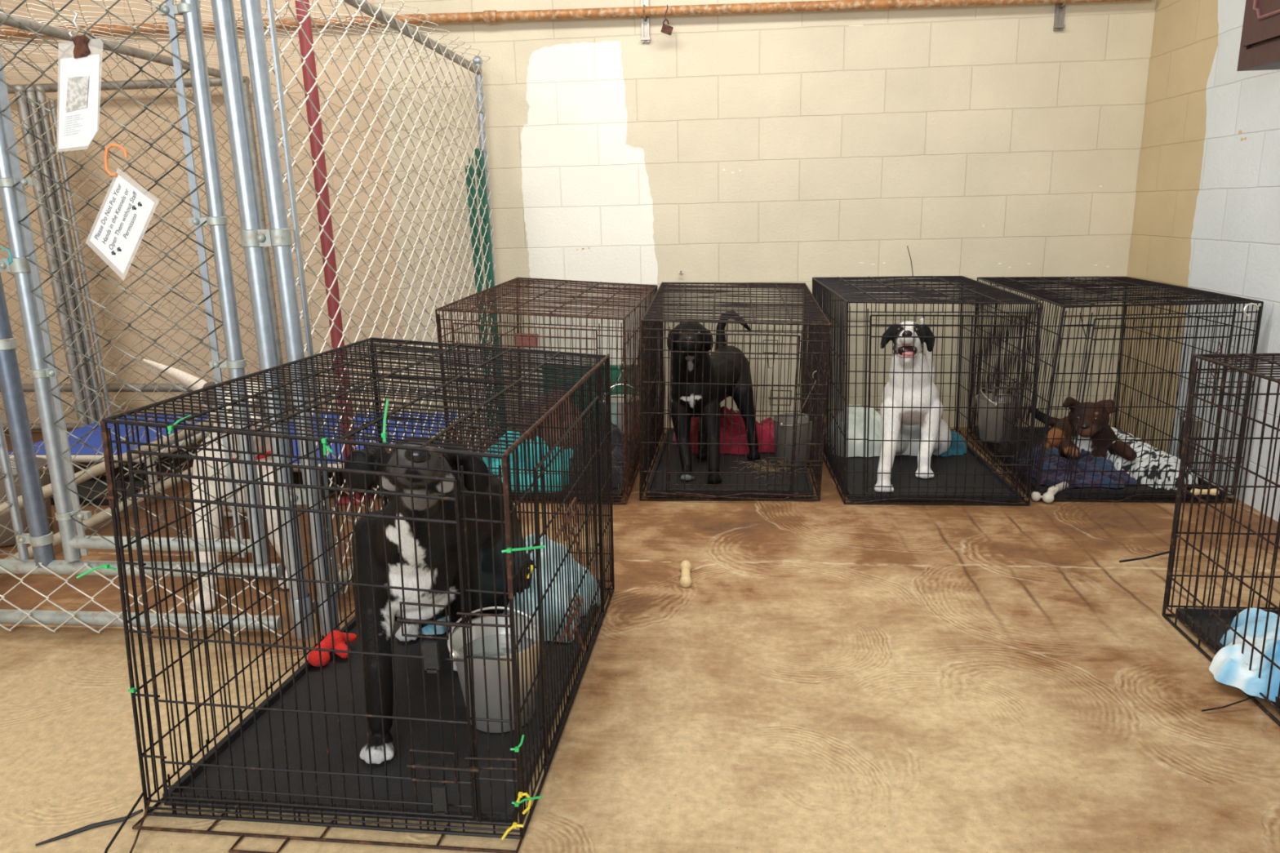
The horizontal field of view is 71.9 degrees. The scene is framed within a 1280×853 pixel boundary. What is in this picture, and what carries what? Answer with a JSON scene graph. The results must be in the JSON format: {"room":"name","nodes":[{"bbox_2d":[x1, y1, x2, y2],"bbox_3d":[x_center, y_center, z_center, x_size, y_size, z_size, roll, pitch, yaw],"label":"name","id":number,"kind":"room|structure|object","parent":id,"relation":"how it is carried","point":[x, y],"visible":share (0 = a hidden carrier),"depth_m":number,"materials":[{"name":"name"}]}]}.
{"room":"dog kennel","nodes":[
{"label":"dog kennel","id":0,"kind":"room"},
{"bbox_2d":[0,0,1156,427],"bbox_3d":[-0.913,-1.459,4.605,7.098,3.000,0.102,0,14,6],"label":"wall","id":1,"kind":"structure","parent":0,"point":[792,147],"depth_m":4.49,"materials":[{"name":"beige brick"}]},
{"bbox_2d":[0,0,1146,43],"bbox_3d":[-1.050,-1.973,4.389,6.831,0.247,0.095,0,14,6],"label":"pipe","id":2,"kind":"object","parent":1,"relation":"attached to","point":[644,11],"visible":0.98,"depth_m":4.25,"materials":[{"name":"metal"}]},
{"bbox_2d":[661,4,673,35],"bbox_3d":[0.130,-1.955,4.239,0.059,0.143,0.046,0,14,6],"label":"padlock","id":3,"kind":"object","parent":2,"relation":"hanging from","point":[667,29],"visible":1,"depth_m":4.23,"materials":[{"name":"brown metal"}]},
{"bbox_2d":[0,426,1279,852],"bbox_3d":[-1.317,0.931,1.428,7.298,0.100,7.666,0,14,6],"label":"floor","id":4,"kind":"structure","parent":0,"point":[829,675],"depth_m":2.16,"materials":[{"name":"concrete"}]},
{"bbox_2d":[0,457,53,546],"bbox_3d":[-2.406,0.268,3.353,0.318,0.311,0.306,0,14,6],"label":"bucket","id":5,"kind":"object","parent":4,"relation":"on","point":[42,462],"visible":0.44,"depth_m":3.28,"materials":[{"name":"metal"}]},
{"bbox_2d":[13,84,95,427],"bbox_3d":[-2.946,-0.775,4.464,0.097,1.803,0.056,0,14,6],"label":"fence post","id":6,"kind":"object","parent":4,"relation":"on","point":[22,105],"visible":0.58,"depth_m":4.43,"materials":[{"name":"grey metal"}]},
{"bbox_2d":[23,84,103,424],"bbox_3d":[-2.923,-0.787,4.500,0.097,1.807,0.056,0,14,6],"label":"fence post","id":7,"kind":"object","parent":4,"relation":"on","point":[29,92],"visible":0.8,"depth_m":4.47,"materials":[{"name":"grey metal"}]},
{"bbox_2d":[34,84,112,421],"bbox_3d":[-2.898,-0.798,4.536,0.097,1.811,0.056,0,14,6],"label":"fence post","id":8,"kind":"object","parent":4,"relation":"on","point":[39,96],"visible":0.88,"depth_m":4.51,"materials":[{"name":"grey metal"}]},
{"bbox_2d":[35,808,142,846],"bbox_3d":[-1.082,0.785,1.738,0.185,0.022,0.020,-7,15,-22],"label":"cable tie","id":9,"kind":"object","parent":4,"relation":"on","point":[118,820],"visible":0.96,"depth_m":1.74,"materials":[{"name":"black plastic"}]},
{"bbox_2d":[8,413,209,483],"bbox_3d":[-2.490,0.106,4.356,0.738,0.160,0.840,0,14,6],"label":"cot","id":10,"kind":"object","parent":4,"relation":"on","point":[86,455],"visible":0.22,"depth_m":4.21,"materials":[{"name":"blue fabric"}]},
{"bbox_2d":[50,476,168,505],"bbox_3d":[-2.384,0.282,3.892,0.500,0.030,0.300,0,14,6],"label":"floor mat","id":11,"kind":"object","parent":4,"relation":"on","point":[99,486],"visible":0.21,"depth_m":3.86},
{"bbox_2d":[0,12,290,574],"bbox_3d":[-2.086,-0.590,3.575,0.045,1.864,2.322,0,14,6],"label":"divider panel","id":12,"kind":"object","parent":4,"relation":"on","point":[100,517],"visible":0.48,"depth_m":3.56,"materials":[{"name":"grey metal"}]},
{"bbox_2d":[0,0,490,80],"bbox_3d":[-2.070,-1.480,3.188,2.511,0.057,2.611,0,14,6],"label":"roof","id":13,"kind":"structure","parent":12,"relation":"on","point":[151,1],"depth_m":3.63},
{"bbox_2d":[0,0,315,639],"bbox_3d":[-2.668,-0.442,2.439,3.432,2.150,0.061,0,14,6],"label":"frame","id":14,"kind":"object","parent":4,"relation":"on","point":[40,537],"visible":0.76,"depth_m":2.47,"materials":[{"name":"silver metal"}]},
{"bbox_2d":[0,0,267,564],"bbox_3d":[-1.376,-0.528,2.289,0.652,1.876,0.052,0,14,6],"label":"gate","id":15,"kind":"object","parent":14,"relation":"attached to","point":[44,373],"visible":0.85,"depth_m":2.31,"materials":[{"name":"grey metal"}]},
{"bbox_2d":[0,246,13,265],"bbox_3d":[-1.623,-0.439,2.263,0.025,0.047,0.004,0,14,6],"label":"cord","id":16,"kind":"object","parent":15,"relation":"attached to","point":[2,247],"visible":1,"depth_m":2.26,"materials":[{"name":"teal plastic"}]},
{"bbox_2d":[57,8,99,149],"bbox_3d":[-1.379,-0.843,2.155,0.170,0.324,0.011,0,14,6],"label":"card","id":17,"kind":"object","parent":15,"relation":"attached to","point":[79,73],"visible":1,"depth_m":2.17,"materials":[{"name":"white paper"}]},
{"bbox_2d":[65,75,88,111],"bbox_3d":[-1.380,-0.815,2.164,0.077,0.081,0.001,0,14,6],"label":"photograph","id":18,"kind":"object","parent":17,"relation":"attached to","point":[77,87],"depth_m":2.16},
{"bbox_2d":[89,142,155,273],"bbox_3d":[-1.312,-0.538,2.225,0.218,0.338,0.010,0,14,6],"label":"sign","id":19,"kind":"object","parent":15,"relation":"attached to","point":[125,214],"visible":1,"depth_m":2.23,"materials":[{"name":"white paper"}]},
{"bbox_2d":[142,358,290,612],"bbox_3d":[-1.476,0.116,3.187,0.439,0.650,1.181,-9,16,-29],"label":"dog","id":20,"kind":"object","parent":4,"relation":"on","point":[187,380],"visible":0.28,"depth_m":2.85},
{"bbox_2d":[0,75,494,430],"bbox_3d":[-2.429,-0.883,4.734,3.263,1.857,0.049,0,14,6],"label":"panel","id":21,"kind":"object","parent":4,"relation":"on","point":[142,84],"visible":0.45,"depth_m":4.64,"materials":[{"name":"grey metal"}]},
{"bbox_2d":[294,0,373,506],"bbox_3d":[-1.240,-1.143,3.354,0.120,3.000,0.120,0,14,6],"label":"steel pole","id":22,"kind":"object","parent":4,"relation":"on","point":[308,82],"visible":0.49,"depth_m":3.40,"materials":[{"name":"red metal"}]},
{"bbox_2d":[76,337,614,852],"bbox_3d":[-0.535,0.276,2.070,0.878,0.823,1.364,0,14,6],"label":"dog crate","id":23,"kind":"object","parent":4,"relation":"on","point":[298,751],"visible":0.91,"depth_m":1.80,"materials":[{"name":"black metal"}]},
{"bbox_2d":[307,630,356,666],"bbox_3d":[-0.815,0.583,2.347,0.096,0.069,0.137,0,14,6],"label":"toy","id":24,"kind":"object","parent":23,"relation":"on","point":[340,638],"visible":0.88,"depth_m":2.33,"materials":[{"name":"red rubber"}]},
{"bbox_2d":[162,582,604,826],"bbox_3d":[-0.537,0.627,2.265,0.761,0.026,1.103,0,14,6],"label":"tray","id":25,"kind":"object","parent":23,"relation":"on","point":[414,646],"depth_m":1.94,"materials":[{"name":"black plastic"}]},
{"bbox_2d":[418,617,449,635],"bbox_3d":[-0.591,0.547,2.511,0.110,0.043,0.128,0,14,6],"label":"towel","id":26,"kind":"object","parent":23,"relation":"in","point":[428,629],"visible":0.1,"depth_m":2.46,"materials":[{"name":"blue fabric"}]},
{"bbox_2d":[343,436,536,764],"bbox_3d":[-0.490,0.281,2.162,0.421,0.727,0.918,0,14,6],"label":"dog","id":27,"kind":"object","parent":23,"relation":"in","point":[437,532],"visible":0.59,"depth_m":1.92},
{"bbox_2d":[447,606,539,733],"bbox_3d":[-0.326,0.561,2.034,0.214,0.235,0.214,0,14,6],"label":"bucket","id":28,"kind":"object","parent":23,"relation":"in","point":[490,633],"visible":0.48,"depth_m":1.98,"materials":[{"name":"metal"}]},
{"bbox_2d":[502,533,599,642],"bbox_3d":[-0.277,0.441,2.557,0.304,0.211,0.406,0,14,6],"label":"towel","id":29,"kind":"object","parent":23,"relation":"in","point":[531,537],"visible":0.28,"depth_m":2.50,"materials":[{"name":"blue fabric"}]},
{"bbox_2d":[240,0,502,636],"bbox_3d":[-0.848,-0.727,3.404,0.133,2.150,2.400,0,14,6],"label":"panel","id":30,"kind":"object","parent":4,"relation":"on","point":[278,237],"visible":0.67,"depth_m":2.57,"materials":[{"name":"grey metal"}]},
{"bbox_2d":[286,413,467,471],"bbox_3d":[-1.382,0.120,4.184,0.878,0.160,0.970,0,14,6],"label":"cot","id":31,"kind":"object","parent":4,"relation":"on","point":[332,446],"visible":0.07,"depth_m":4.26,"materials":[{"name":"blue fabric"}]},
{"bbox_2d":[464,165,490,426],"bbox_3d":[-0.828,-0.617,4.535,0.030,1.395,0.070,-14,19,-42],"label":"stake","id":32,"kind":"object","parent":4,"relation":"on","point":[468,178],"visible":0.29,"depth_m":4.46,"materials":[{"name":"green paint"}]},
{"bbox_2d":[468,157,497,438],"bbox_3d":[-0.808,-0.634,4.528,0.030,1.431,0.070,-14,19,-42],"label":"stake","id":33,"kind":"object","parent":4,"relation":"on","point":[471,169],"visible":0.48,"depth_m":4.45,"materials":[{"name":"green paint"}]},
{"bbox_2d":[474,148,501,438],"bbox_3d":[-0.772,-0.655,4.521,0.032,1.474,0.074,-14,19,-42],"label":"stake","id":34,"kind":"object","parent":4,"relation":"on","point":[477,153],"visible":0.45,"depth_m":4.44,"materials":[{"name":"green paint"}]},
{"bbox_2d":[478,148,504,435],"bbox_3d":[-0.755,-0.654,4.519,0.032,1.470,0.074,-14,19,-42],"label":"stake","id":35,"kind":"object","parent":4,"relation":"on","point":[482,162],"visible":0.52,"depth_m":4.45,"materials":[{"name":"green paint"}]},
{"bbox_2d":[435,277,657,504],"bbox_3d":[-0.352,-0.224,4.051,0.801,0.837,1.188,0,14,6],"label":"dog crate","id":36,"kind":"object","parent":4,"relation":"on","point":[529,340],"visible":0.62,"depth_m":3.69,"materials":[{"name":"metal"}]},
{"bbox_2d":[482,431,573,492],"bbox_3d":[-0.513,0.128,3.864,0.464,0.204,0.471,1,14,11],"label":"blanket","id":37,"kind":"object","parent":36,"relation":"in","point":[485,460],"visible":0.26,"depth_m":3.76,"materials":[{"name":"teal fabric"}]},
{"bbox_2d":[515,385,587,450],"bbox_3d":[-0.454,-0.057,4.391,0.381,0.309,0.439,0,14,6],"label":"blanket","id":38,"kind":"object","parent":36,"relation":"on","point":[553,385],"visible":0.21,"depth_m":4.27,"materials":[{"name":"fabric"}]},
{"bbox_2d":[511,431,639,499],"bbox_3d":[-0.359,0.156,4.159,0.696,0.026,1.103,0,14,6],"label":"tray","id":39,"kind":"object","parent":36,"relation":"on","point":[615,491],"depth_m":3.65,"materials":[{"name":"black plastic"}]},
{"bbox_2d":[569,422,634,488],"bbox_3d":[-0.171,0.105,3.879,0.296,0.226,0.410,0,14,6],"label":"blanket","id":40,"kind":"object","parent":36,"relation":"in","point":[614,427],"visible":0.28,"depth_m":3.78,"materials":[{"name":"fabric"}]},
{"bbox_2d":[603,361,639,440],"bbox_3d":[-0.086,-0.132,4.168,0.176,0.379,0.176,-15,19,-42],"label":"bucket","id":41,"kind":"object","parent":36,"relation":"in","point":[613,400],"visible":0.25,"depth_m":4.12,"materials":[{"name":"metal"}]},
{"bbox_2d":[540,364,639,428],"bbox_3d":[-0.265,-0.151,4.744,0.534,0.361,0.030,0,14,6],"label":"board","id":42,"kind":"object","parent":4,"relation":"on","point":[614,366],"visible":0.07,"depth_m":4.71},
{"bbox_2d":[680,560,692,587],"bbox_3d":[0.148,0.476,2.852,0.038,0.038,0.164,-1,14,3],"label":"bone","id":43,"kind":"object","parent":4,"relation":"on","point":[686,581],"visible":1,"depth_m":2.82},
{"bbox_2d":[639,281,831,500],"bbox_3d":[0.425,-0.210,3.991,0.783,0.798,1.118,0,14,6],"label":"dog crate","id":44,"kind":"object","parent":4,"relation":"on","point":[664,481],"visible":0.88,"depth_m":3.65,"materials":[{"name":"brown metal"}]},
{"bbox_2d":[666,311,760,484],"bbox_3d":[0.361,-0.175,4.048,0.385,0.663,0.828,4,15,20],"label":"dog","id":45,"kind":"object","parent":44,"relation":"in","point":[676,345],"visible":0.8,"depth_m":3.88},
{"bbox_2d":[672,405,774,454],"bbox_3d":[0.447,0.005,4.300,0.591,0.188,0.309,0,14,6],"label":"blanket","id":46,"kind":"object","parent":44,"relation":"in","point":[766,427],"visible":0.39,"depth_m":4.20,"materials":[{"name":"red fabric"}]},
{"bbox_2d":[645,429,813,496],"bbox_3d":[0.416,0.151,4.098,0.691,0.026,1.035,0,14,6],"label":"tray","id":47,"kind":"object","parent":44,"relation":"on","point":[801,489],"depth_m":3.83,"materials":[{"name":"black plastic"}]},
{"bbox_2d":[728,457,812,479],"bbox_3d":[0.571,0.171,3.940,0.329,0.032,0.339,-13,18,-39],"label":"straw","id":48,"kind":"object","parent":44,"relation":"in","point":[765,461],"visible":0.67,"depth_m":3.90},
{"bbox_2d":[772,370,818,465],"bbox_3d":[0.699,-0.054,3.989,0.200,0.443,0.238,0,14,6],"label":"bucket","id":49,"kind":"object","parent":44,"relation":"in","point":[805,419],"visible":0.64,"depth_m":3.97,"materials":[{"name":"metal"}]},
{"bbox_2d":[812,245,1041,505],"bbox_3d":[1.187,-0.288,3.905,0.750,0.951,1.203,0,14,6],"label":"dog crate","id":50,"kind":"object","parent":4,"relation":"on","point":[968,477],"visible":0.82,"depth_m":3.56,"materials":[{"name":"black metal"}]},
{"bbox_2d":[826,404,919,457],"bbox_3d":[1.131,-0.003,4.253,0.510,0.190,0.447,0,14,6],"label":"blanket","id":51,"kind":"object","parent":50,"relation":"in","point":[859,444],"visible":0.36,"depth_m":4.11,"materials":[{"name":"white fabric"}]},
{"bbox_2d":[874,317,951,491],"bbox_3d":[1.225,-0.139,3.897,0.325,0.660,0.969,3,14,17],"label":"dog","id":52,"kind":"object","parent":50,"relation":"in","point":[900,330],"visible":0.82,"depth_m":3.80},
{"bbox_2d":[832,430,1022,500],"bbox_3d":[1.206,0.153,4.004,0.682,0.026,1.070,0,14,6],"label":"tray","id":53,"kind":"object","parent":50,"relation":"on","point":[858,494],"depth_m":3.73,"materials":[{"name":"black plastic"}]},
{"bbox_2d":[938,431,968,456],"bbox_3d":[1.440,0.060,4.183,0.198,0.085,0.304,0,14,6],"label":"blanket","id":54,"kind":"object","parent":50,"relation":"in","point":[962,446],"visible":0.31,"depth_m":4.08,"materials":[{"name":"teal fabric"}]},
{"bbox_2d":[975,387,1019,443],"bbox_3d":[1.545,-0.052,3.813,0.190,0.222,0.195,0,14,6],"label":"bucket","id":55,"kind":"object","parent":50,"relation":"in","point":[992,412],"visible":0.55,"depth_m":3.77,"materials":[{"name":"metal"}]},
{"bbox_2d":[968,276,1263,502],"bbox_3d":[1.964,-0.220,3.873,0.756,0.796,1.152,0,14,6],"label":"dog crate","id":56,"kind":"object","parent":4,"relation":"on","point":[1037,287],"visible":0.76,"depth_m":3.47,"materials":[{"name":"black metal"}]},
{"bbox_2d":[1031,481,1068,502],"bbox_3d":[1.639,0.261,3.489,0.180,0.061,0.078,-7,15,-20],"label":"bone","id":57,"kind":"object","parent":56,"relation":"in","point":[1047,497],"visible":0.94,"depth_m":3.46},
{"bbox_2d":[1004,446,1137,488],"bbox_3d":[1.881,0.147,3.815,0.523,0.071,0.575,0,14,6],"label":"blanket","id":58,"kind":"object","parent":56,"relation":"in","point":[1082,460],"visible":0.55,"depth_m":3.67,"materials":[{"name":"blue fabric"}]},
{"bbox_2d":[1029,396,1137,461],"bbox_3d":[1.989,0.029,3.986,0.389,0.377,0.748,0,14,6],"label":"dog","id":59,"kind":"object","parent":58,"relation":"on","point":[1086,433],"visible":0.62,"depth_m":3.84},
{"bbox_2d":[973,427,1225,497],"bbox_3d":[1.978,0.143,3.964,0.695,0.026,1.041,0,14,6],"label":"tray","id":60,"kind":"object","parent":56,"relation":"on","point":[1065,493],"depth_m":3.49,"materials":[{"name":"black plastic"}]},
{"bbox_2d":[1106,426,1198,489],"bbox_3d":[2.148,0.099,3.864,0.286,0.127,0.844,0,14,6],"label":"blanket","id":61,"kind":"object","parent":56,"relation":"in","point":[1155,452],"visible":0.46,"depth_m":3.59,"materials":[{"name":"white fabric"}]},
{"bbox_2d":[1190,488,1219,495],"bbox_3d":[2.174,0.252,3.398,0.103,0.027,0.027,0,14,6],"label":"stick","id":62,"kind":"object","parent":56,"relation":"in","point":[1197,491],"visible":0.56,"depth_m":3.39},
{"bbox_2d":[1177,411,1200,464],"bbox_3d":[2.423,0.057,3.817,0.196,0.221,0.186,0,14,6],"label":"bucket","id":63,"kind":"object","parent":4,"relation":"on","point":[1180,412],"visible":0.12,"depth_m":3.78,"materials":[{"name":"metal"}]},
{"bbox_2d":[1119,353,1279,726],"bbox_3d":[1.675,0.307,1.846,0.894,0.760,1.140,0,14,6],"label":"dog crate","id":64,"kind":"object","parent":4,"relation":"on","point":[1209,625],"visible":0.95,"depth_m":2.28,"materials":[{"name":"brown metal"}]},
{"bbox_2d":[1175,608,1279,709],"bbox_3d":[1.778,0.652,1.921,0.652,0.026,1.089,0,14,6],"label":"tray","id":65,"kind":"object","parent":64,"relation":"on","point":[1221,631],"depth_m":2.42,"materials":[{"name":"black plastic"}]},
{"bbox_2d":[1208,607,1279,702],"bbox_3d":[1.678,0.543,2.108,0.513,0.129,0.484,8,17,34],"label":"towel","id":66,"kind":"object","parent":64,"relation":"in","point":[1230,667],"visible":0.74,"depth_m":2.12,"materials":[{"name":"blue fabric"}]},
{"bbox_2d":[1111,0,1279,521],"bbox_3d":[2.125,-0.580,0.719,0.102,3.000,7.266,0,14,6],"label":"wall","id":67,"kind":"structure","parent":0,"point":[1206,212],"depth_m":3.65,"materials":[{"name":"white paint"}]},
{"bbox_2d":[1236,0,1279,71],"bbox_3d":[2.072,-1.461,2.386,0.325,0.800,0.900,0,14,6],"label":"upper cabinet","id":68,"kind":"object","parent":67,"relation":"attached to","point":[1260,46],"visible":1,"depth_m":2.79,"materials":[{"name":"red paint"}]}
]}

